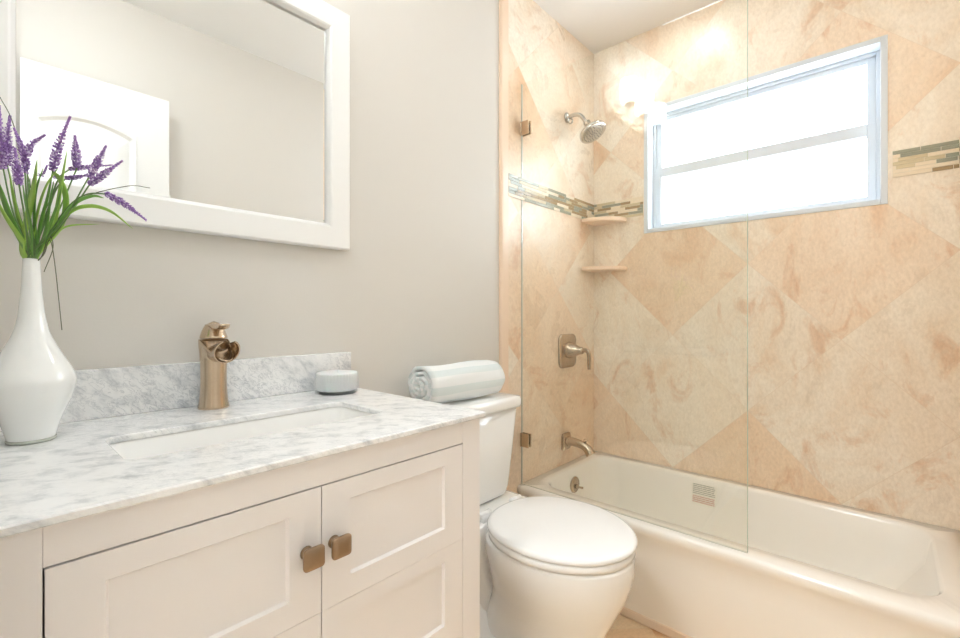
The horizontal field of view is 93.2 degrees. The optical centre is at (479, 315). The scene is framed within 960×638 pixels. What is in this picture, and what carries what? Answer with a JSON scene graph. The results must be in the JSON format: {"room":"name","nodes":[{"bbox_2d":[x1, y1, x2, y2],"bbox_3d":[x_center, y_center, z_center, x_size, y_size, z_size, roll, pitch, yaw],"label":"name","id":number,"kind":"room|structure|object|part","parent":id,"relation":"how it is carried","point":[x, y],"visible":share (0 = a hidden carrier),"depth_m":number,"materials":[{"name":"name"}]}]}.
{"room":"bathroom","nodes":[
{"label":"bathroom","id":0,"kind":"room"},
{"bbox_2d":[0,0,498,397],"bbox_3d":[-0.197,-0.140,1.606,0.140,2.440,2.458,0,0,42],"label":"wall","id":1,"kind":"structure","parent":0,"point":[417,282],"depth_m":1.36,"materials":[{"name":"white paint"}]},
{"bbox_2d":[0,0,349,250],"bbox_3d":[-0.616,-0.513,1.014,0.029,0.658,0.722,0,0,42],"label":"wall mirror","id":2,"kind":"object","parent":1,"relation":"attached to","point":[233,115],"visible":0.89,"depth_m":1.00,"materials":[{"name":"white paint"}]},
{"bbox_2d":[0,352,350,430],"bbox_3d":[-0.615,0.151,1.022,0.020,0.095,0.726,0,0,42],"label":"backsplash","id":3,"kind":"structure","parent":1,"relation":"attached to","point":[113,391],"depth_m":0.97,"materials":[{"name":"white stone"}]},
{"bbox_2d":[499,0,507,489],"bbox_3d":[0.095,-0.140,1.815,0.014,2.440,0.044,0,0,42],"label":"trim","id":4,"kind":"structure","parent":1,"relation":"attached to","point":[503,4],"depth_m":1.80,"materials":[{"name":"beige stone"}]},
{"bbox_2d":[508,0,593,493],"bbox_3d":[0.348,-0.140,2.099,0.010,2.440,0.715,0,0,42],"label":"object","id":5,"kind":"structure","parent":1,"relation":"attached to","point":[555,70],"depth_m":2.04,"materials":[{"name":"stone"}]},
{"bbox_2d":[508,173,593,218],"bbox_3d":[0.352,-0.528,2.093,0.004,0.092,0.711,0,0,42],"label":"trim","id":6,"kind":"structure","parent":1,"relation":"attached to","point":[534,193],"depth_m":2.04,"materials":[{"name":"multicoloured tile"}]},
{"bbox_2d":[558,334,590,369],"bbox_3d":[0.462,0.168,2.122,0.127,0.160,0.153,0,0,42],"label":"shower valve","id":7,"kind":"object","parent":1,"relation":"attached to","point":[568,350],"visible":1,"depth_m":2.12,"materials":[{"name":"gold metal"}]},
{"bbox_3d":[0.419,0.168,2.160,0.013,0.160,0.153,0,0,42],"label":"escutcheon plate","id":8,"kind":"part","parent":7,"relation":"part of","materials":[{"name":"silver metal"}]},
{"bbox_3d":[0.489,0.199,2.097,0.054,0.097,0.017,0,0,42],"label":"lever","id":9,"kind":"part","parent":7,"relation":"part of","materials":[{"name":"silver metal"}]},
{"bbox_2d":[561,432,595,456],"bbox_3d":[0.462,0.604,2.106,0.150,0.094,0.072,0,0,42],"label":"tub spout","id":10,"kind":"object","parent":1,"relation":"attached to","point":[567,441],"visible":1,"depth_m":2.11,"materials":[{"name":"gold metal"}]},
{"bbox_2d":[564,112,605,143],"bbox_3d":[0.486,-0.883,2.100,0.191,0.166,0.127,0,0,42],"label":"shower","id":11,"kind":"object","parent":1,"relation":"attached to","point":[594,130],"visible":1,"depth_m":2.08,"materials":[{"name":"silver metal"}]},
{"bbox_3d":[0.456,-0.920,2.126,0.106,0.067,0.018,0,0,42],"label":"shower arm","id":12,"kind":"part","parent":11,"relation":"part of","materials":[{"name":"silver metal"}]},
{"bbox_2d":[533,0,719,53],"bbox_3d":[-0.004,-1.400,0.719,1.615,0.080,3.518,0,0,42],"label":"ceiling","id":13,"kind":"structure","parent":0,"point":[599,25],"depth_m":2.05,"materials":[{"name":"white paint"}]},
{"bbox_2d":[605,614,670,637],"bbox_3d":[-0.004,1.120,0.719,1.615,0.080,3.518,0,0,42],"label":"floor","id":14,"kind":"structure","parent":0,"point":[623,626],"depth_m":1.56,"materials":[{"name":"tile"}]},
{"bbox_2d":[0,418,479,637],"bbox_3d":[-0.420,0.645,0.844,0.546,0.870,0.708,0,0,42],"label":"vanity cabinet","id":15,"kind":"object","parent":14,"relation":"on","point":[380,540],"visible":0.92,"depth_m":0.64,"materials":[{"name":"white paint"}]},
{"bbox_3d":[-0.345,0.444,0.574,0.019,0.375,0.299,0,0,42],"label":"cabinet door","id":16,"kind":"part","parent":15,"relation":"part of","materials":[{"name":"white paint"}]},
{"bbox_2d":[0,388,485,537],"bbox_3d":[-0.426,0.204,0.850,0.532,0.010,0.721,0,0,42],"label":"countertop","id":17,"kind":"structure","parent":15,"relation":"on","point":[76,474],"depth_m":0.66,"materials":[{"name":"stone"}]},
{"bbox_2d":[0,258,76,445],"bbox_3d":[-0.711,0.054,0.720,0.108,0.289,0.108,0,0,42],"label":"vase","id":18,"kind":"object","parent":17,"relation":"on","point":[38,382],"visible":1,"depth_m":0.70,"materials":[{"name":"white ceramic"}]},
{"bbox_2d":[0,105,31,254],"bbox_3d":[-0.733,-0.202,0.712,0.056,0.252,0.015,0,0,-31],"label":"sprig","id":19,"kind":"object","parent":18,"relation":"in","point":[6,212],"visible":1,"depth_m":0.71,"materials":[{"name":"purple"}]},
{"bbox_3d":[-0.725,-0.152,0.715,0.040,0.154,0.005,0,0,-23],"label":"stem","id":20,"kind":"part","parent":19,"relation":"part of","materials":[{"name":"green plant"}]},
{"bbox_2d":[2,116,33,257],"bbox_3d":[-0.737,-0.199,0.722,0.061,0.247,0.017,0,0,16],"label":"sprig","id":21,"kind":"object","parent":18,"relation":"in","point":[7,130],"visible":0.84,"depth_m":0.72,"materials":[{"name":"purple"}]},
{"bbox_2d":[0,97,36,258],"bbox_3d":[-0.726,-0.210,0.717,0.060,0.269,0.017,0,0,8],"label":"sprig","id":22,"kind":"object","parent":18,"relation":"in","point":[19,141],"visible":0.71,"depth_m":0.71,"materials":[{"name":"green"}]},
{"bbox_3d":[-0.708,-0.155,0.718,0.013,0.160,0.004,0,0,-41],"label":"stem","id":23,"kind":"part","parent":22,"relation":"part of","materials":[{"name":"green plant"}]},
{"bbox_2d":[11,147,32,255],"bbox_3d":[-0.696,-0.162,0.695,0.015,0.174,0.071,0,0,-28],"label":"sprig","id":24,"kind":"object","parent":18,"relation":"in","point":[17,178],"visible":1,"depth_m":0.68,"materials":[{"name":"green"}]},
{"bbox_3d":[-0.699,-0.135,0.697,0.003,0.119,0.066,0,0,-36],"label":"stem","id":25,"kind":"part","parent":24,"relation":"part of","materials":[{"name":"green plant"}]},
{"bbox_2d":[19,134,56,257],"bbox_3d":[-0.688,-0.175,0.696,0.106,0.199,0.029,0,0,29],"label":"sprig","id":26,"kind":"object","parent":18,"relation":"in","point":[29,147],"visible":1,"depth_m":0.69,"materials":[{"name":"green"}]},
{"bbox_3d":[-0.698,-0.146,0.703,0.005,0.141,0.046,0,0,-30],"label":"stem","id":27,"kind":"part","parent":26,"relation":"part of","materials":[{"name":"green plant"}]},
{"bbox_2d":[35,115,70,258],"bbox_3d":[-0.677,-0.197,0.720,0.066,0.242,0.018,0,0,11],"label":"sprig","id":28,"kind":"object","parent":18,"relation":"in","point":[54,154],"visible":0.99,"depth_m":0.72,"materials":[{"name":"green"}]},
{"bbox_3d":[-0.692,-0.153,0.720,0.030,0.156,0.003,0,0,1],"label":"stem","id":29,"kind":"part","parent":28,"relation":"part of","materials":[{"name":"green plant"}]},
{"bbox_2d":[32,135,82,258],"bbox_3d":[-0.686,-0.187,0.737,0.057,0.223,0.036,0,0,-8],"label":"sprig","id":30,"kind":"object","parent":18,"relation":"in","point":[75,156],"visible":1,"depth_m":0.74,"materials":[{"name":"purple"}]},
{"bbox_3d":[-0.688,-0.160,0.733,0.057,0.169,0.004,0,0,-33],"label":"stem","id":31,"kind":"part","parent":30,"relation":"part of","materials":[{"name":"green plant"}]},
{"bbox_2d":[31,173,88,257],"bbox_3d":[-0.674,-0.154,0.736,0.083,0.158,0.020,0,0,-19],"label":"sprig","id":32,"kind":"object","parent":18,"relation":"in","point":[46,221],"visible":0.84,"depth_m":0.73,"materials":[{"name":"green plant"}]},
{"bbox_3d":[-0.694,-0.150,0.731,0.043,0.150,0.009,0,0,-24],"label":"stem","id":33,"kind":"part","parent":32,"relation":"part of","materials":[{"name":"green plant"}]},
{"bbox_2d":[27,144,106,257],"bbox_3d":[-0.648,-0.169,0.702,0.152,0.188,0.023,0,0,9],"label":"sprig","id":34,"kind":"object","parent":18,"relation":"in","point":[99,157],"visible":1,"depth_m":0.70,"materials":[{"name":"green plant"}]},
{"bbox_3d":[-0.661,-0.144,0.711,0.123,0.139,0.003,0,0,11],"label":"stem","id":35,"kind":"part","parent":34,"relation":"part of","materials":[{"name":"green plant"}]},
{"bbox_2d":[29,164,112,257],"bbox_3d":[-0.668,-0.164,0.750,0.110,0.177,0.030,0,0,-21],"label":"sprig","id":36,"kind":"object","parent":18,"relation":"in","point":[83,167],"visible":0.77,"depth_m":0.75,"materials":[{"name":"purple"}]},
{"bbox_3d":[-0.698,-0.160,0.737,0.049,0.169,0.014,0,0,-38],"label":"stem","id":37,"kind":"part","parent":36,"relation":"part of","materials":[{"name":"green plant"}]},
{"bbox_2d":[28,191,146,329],"bbox_3d":[-0.619,-0.085,0.709,0.202,0.216,0.016,0,0,3],"label":"sprig","id":38,"kind":"object","parent":18,"relation":"in","point":[107,194],"visible":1,"depth_m":0.71,"materials":[{"name":"green plant"}]},
{"bbox_3d":[-0.650,-0.134,0.714,0.140,0.118,0.007,0,0,4],"label":"stem","id":39,"kind":"part","parent":38,"relation":"part of","materials":[{"name":"green plant"}]},
{"bbox_2d":[34,160,148,257],"bbox_3d":[-0.617,-0.161,0.721,0.186,0.172,0.014,0,0,4],"label":"sprig","id":40,"kind":"object","parent":18,"relation":"in","point":[99,176],"visible":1,"depth_m":0.72,"materials":[{"name":"green plant"}]},
{"bbox_3d":[-0.664,-0.142,0.720,0.092,0.134,0.003,0,0,0],"label":"stem","id":41,"kind":"part","parent":40,"relation":"part of","materials":[{"name":"green plant"}]},
{"bbox_2d":[197,321,239,409],"bbox_3d":[-0.555,0.106,0.963,0.118,0.187,0.060,0,0,42],"label":"faucet","id":42,"kind":"object","parent":17,"relation":"on","point":[215,350],"visible":1,"depth_m":0.96,"materials":[{"name":"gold metal"}]},
{"bbox_3d":[-0.576,0.031,0.982,0.053,0.037,0.053,0,0,42],"label":"handle","id":43,"kind":"part","parent":42,"relation":"part of","materials":[{"name":"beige metal"}]},
{"bbox_2d":[109,407,371,458],"bbox_3d":[-0.404,0.274,0.838,0.205,0.128,0.459,0,0,42],"label":"sink basin","id":44,"kind":"object","parent":17,"relation":"in","point":[197,438],"visible":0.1,"depth_m":0.87,"materials":[{"name":"white ceramic"}]},
{"bbox_2d":[314,369,358,395],"bbox_3d":[-0.369,0.169,1.173,0.111,0.060,0.111,0,0,42],"label":"candle","id":45,"kind":"object","parent":17,"relation":"on","point":[329,381],"visible":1,"depth_m":1.14,"materials":[{"name":"white wax"}]},
{"bbox_3d":[-0.243,0.346,0.653,0.028,0.032,0.032,0,0,42],"label":"knob","id":46,"kind":"part","parent":15,"relation":"part of","materials":[{"name":"brown metal"}]},
{"bbox_3d":[-0.214,0.346,0.686,0.028,0.032,0.032,0,0,42],"label":"knob","id":47,"kind":"part","parent":15,"relation":"part of","materials":[{"name":"brown metal"}]},
{"bbox_3d":[-0.143,0.444,0.799,0.019,0.375,0.301,0,0,42],"label":"cabinet door","id":48,"kind":"part","parent":15,"relation":"part of","materials":[{"name":"white paint"}]},
{"bbox_2d":[441,392,636,637],"bbox_3d":[0.130,0.677,1.351,0.664,0.805,0.378,0,0,42],"label":"toilet","id":49,"kind":"object","parent":14,"relation":"on","point":[551,567],"visible":0.67,"depth_m":1.21,"materials":[{"name":"white ceramic"}]},
{"bbox_2d":[408,360,504,402],"bbox_3d":[-0.071,0.213,1.469,0.138,0.123,0.312,0,0,42],"label":"rolled towel","id":50,"kind":"object","parent":49,"relation":"on","point":[464,380],"visible":1,"depth_m":1.40,"materials":[{"name":"fabric"}]},
{"bbox_3d":[-0.043,0.294,1.504,0.201,0.038,0.376,0,0,42],"label":"tank lid","id":51,"kind":"part","parent":49,"relation":"part of","materials":[{"name":"white ceramic"}]},
{"bbox_3d":[-0.044,0.464,1.506,0.185,0.300,0.348,0,0,42],"label":"tank","id":52,"kind":"part","parent":49,"relation":"part of","materials":[{"name":"white ceramic"}]},
{"bbox_3d":[0.169,0.852,1.322,0.559,0.456,0.350,0,0,42],"label":"bowl","id":53,"kind":"part","parent":49,"relation":"part of","materials":[{"name":"white ceramic"}]},
{"bbox_3d":[0.225,0.612,1.271,0.410,0.020,0.364,0,0,42],"label":"seat","id":54,"kind":"part","parent":49,"relation":"part of","materials":[{"name":"white plastic"}]},
{"bbox_3d":[0.225,0.591,1.271,0.416,0.019,0.369,0,0,42],"label":"lid","id":55,"kind":"part","parent":49,"relation":"part of","materials":[{"name":"white plastic"}]},
{"bbox_2d":[517,451,959,637],"bbox_3d":[0.860,0.890,1.678,1.313,0.376,0.654,0,0,42],"label":"bathtub","id":56,"kind":"object","parent":14,"relation":"on","point":[811,568],"visible":0.77,"depth_m":1.50,"materials":[{"name":"white ceramic"}]},
{"bbox_3d":[0.434,0.774,2.075,0.010,0.074,0.074,0,0,42],"label":"overflow plate","id":57,"kind":"part","parent":56,"relation":"part of","materials":[{"name":"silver metal"}]},
{"bbox_2d":[520,0,747,552],"bbox_3d":[0.483,-0.131,1.620,0.831,1.667,0.026,0,0,42],"label":"screen","id":58,"kind":"object","parent":56,"relation":"on","point":[525,126],"visible":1,"depth_m":1.87,"materials":[{"name":"clear glass"}]},
{"bbox_2d":[691,481,716,508],"bbox_3d":[0.958,0.768,1.943,0.100,0.088,0.015,0,0,42],"label":"warning sticker","id":59,"kind":"object","parent":56,"relation":"attached to","point":[701,494],"visible":1,"depth_m":1.94,"materials":[{"name":"white paper"}]},
{"bbox_2d":[692,495,714,505],"bbox_3d":[0.955,0.790,1.940,0.088,0.027,0.005,0,0,42],"label":"print","id":60,"kind":"object","parent":59,"relation":"attached to","point":[704,500],"depth_m":1.94,"materials":[{"name":"pink"}]},
{"bbox_2d":[693,483,714,497],"bbox_3d":[0.959,0.749,1.945,0.088,0.040,0.007,0,0,42],"label":"print","id":61,"kind":"object","parent":59,"relation":"attached to","point":[700,490],"depth_m":1.95,"materials":[{"name":"grey paper"}]},
{"bbox_2d":[619,606,692,637],"bbox_3d":[0.685,1.062,1.481,1.308,0.035,0.008,0,0,42],"label":"trim","id":62,"kind":"structure","parent":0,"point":[629,613],"depth_m":1.56,"materials":[{"name":"beige stone"}]},
{"bbox_2d":[594,0,959,530],"bbox_3d":[1.127,-0.140,1.973,1.335,2.440,0.140,0,0,42],"label":"wall","id":63,"kind":"structure","parent":0,"point":[854,313],"depth_m":1.79,"materials":[{"name":"tile"}]},
{"bbox_2d":[582,266,626,272],"bbox_3d":[0.615,-0.232,2.248,0.178,0.020,0.135,0,0,42],"label":"corner shelf","id":64,"kind":"object","parent":63,"relation":"attached to","point":[595,269],"visible":1,"depth_m":2.22,"materials":[{"name":"beige stone"}]},
{"bbox_2d":[582,216,626,225],"bbox_3d":[0.615,-0.471,2.248,0.178,0.020,0.135,0,0,42],"label":"corner shelf","id":65,"kind":"object","parent":63,"relation":"attached to","point":[605,220],"visible":1,"depth_m":2.23,"materials":[{"name":"beige stone"}]},
{"bbox_2d":[594,196,642,217],"bbox_3d":[0.689,-0.528,2.271,0.261,0.092,0.004,0,0,42],"label":"trim","id":66,"kind":"structure","parent":63,"relation":"attached to","point":[632,207],"depth_m":2.25,"materials":[{"name":"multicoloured tile"}]},
{"bbox_2d":[644,34,887,233],"bbox_3d":[1.145,-0.692,1.927,0.872,0.596,0.104,0,0,42],"label":"window","id":67,"kind":"structure","parent":63,"relation":"in","point":[873,53],"depth_m":1.85,"materials":[{"name":"white plastic"}]},
{"bbox_3d":[1.163,-0.569,1.947,0.808,0.286,0.022,0,0,42],"label":"sash","id":68,"kind":"part","parent":67,"relation":"part of","materials":[{"name":"white plastic"}]},
{"bbox_3d":[1.170,-0.811,1.954,0.808,0.294,0.022,0,0,42],"label":"sash","id":69,"kind":"part","parent":67,"relation":"part of","materials":[{"name":"white plastic"}]},
{"bbox_2d":[892,140,959,177],"bbox_3d":[1.505,-0.528,1.535,0.163,0.092,0.004,0,0,42],"label":"trim","id":70,"kind":"structure","parent":63,"relation":"attached to","point":[945,155],"depth_m":1.53,"materials":[{"name":"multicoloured tile"}]}
]}

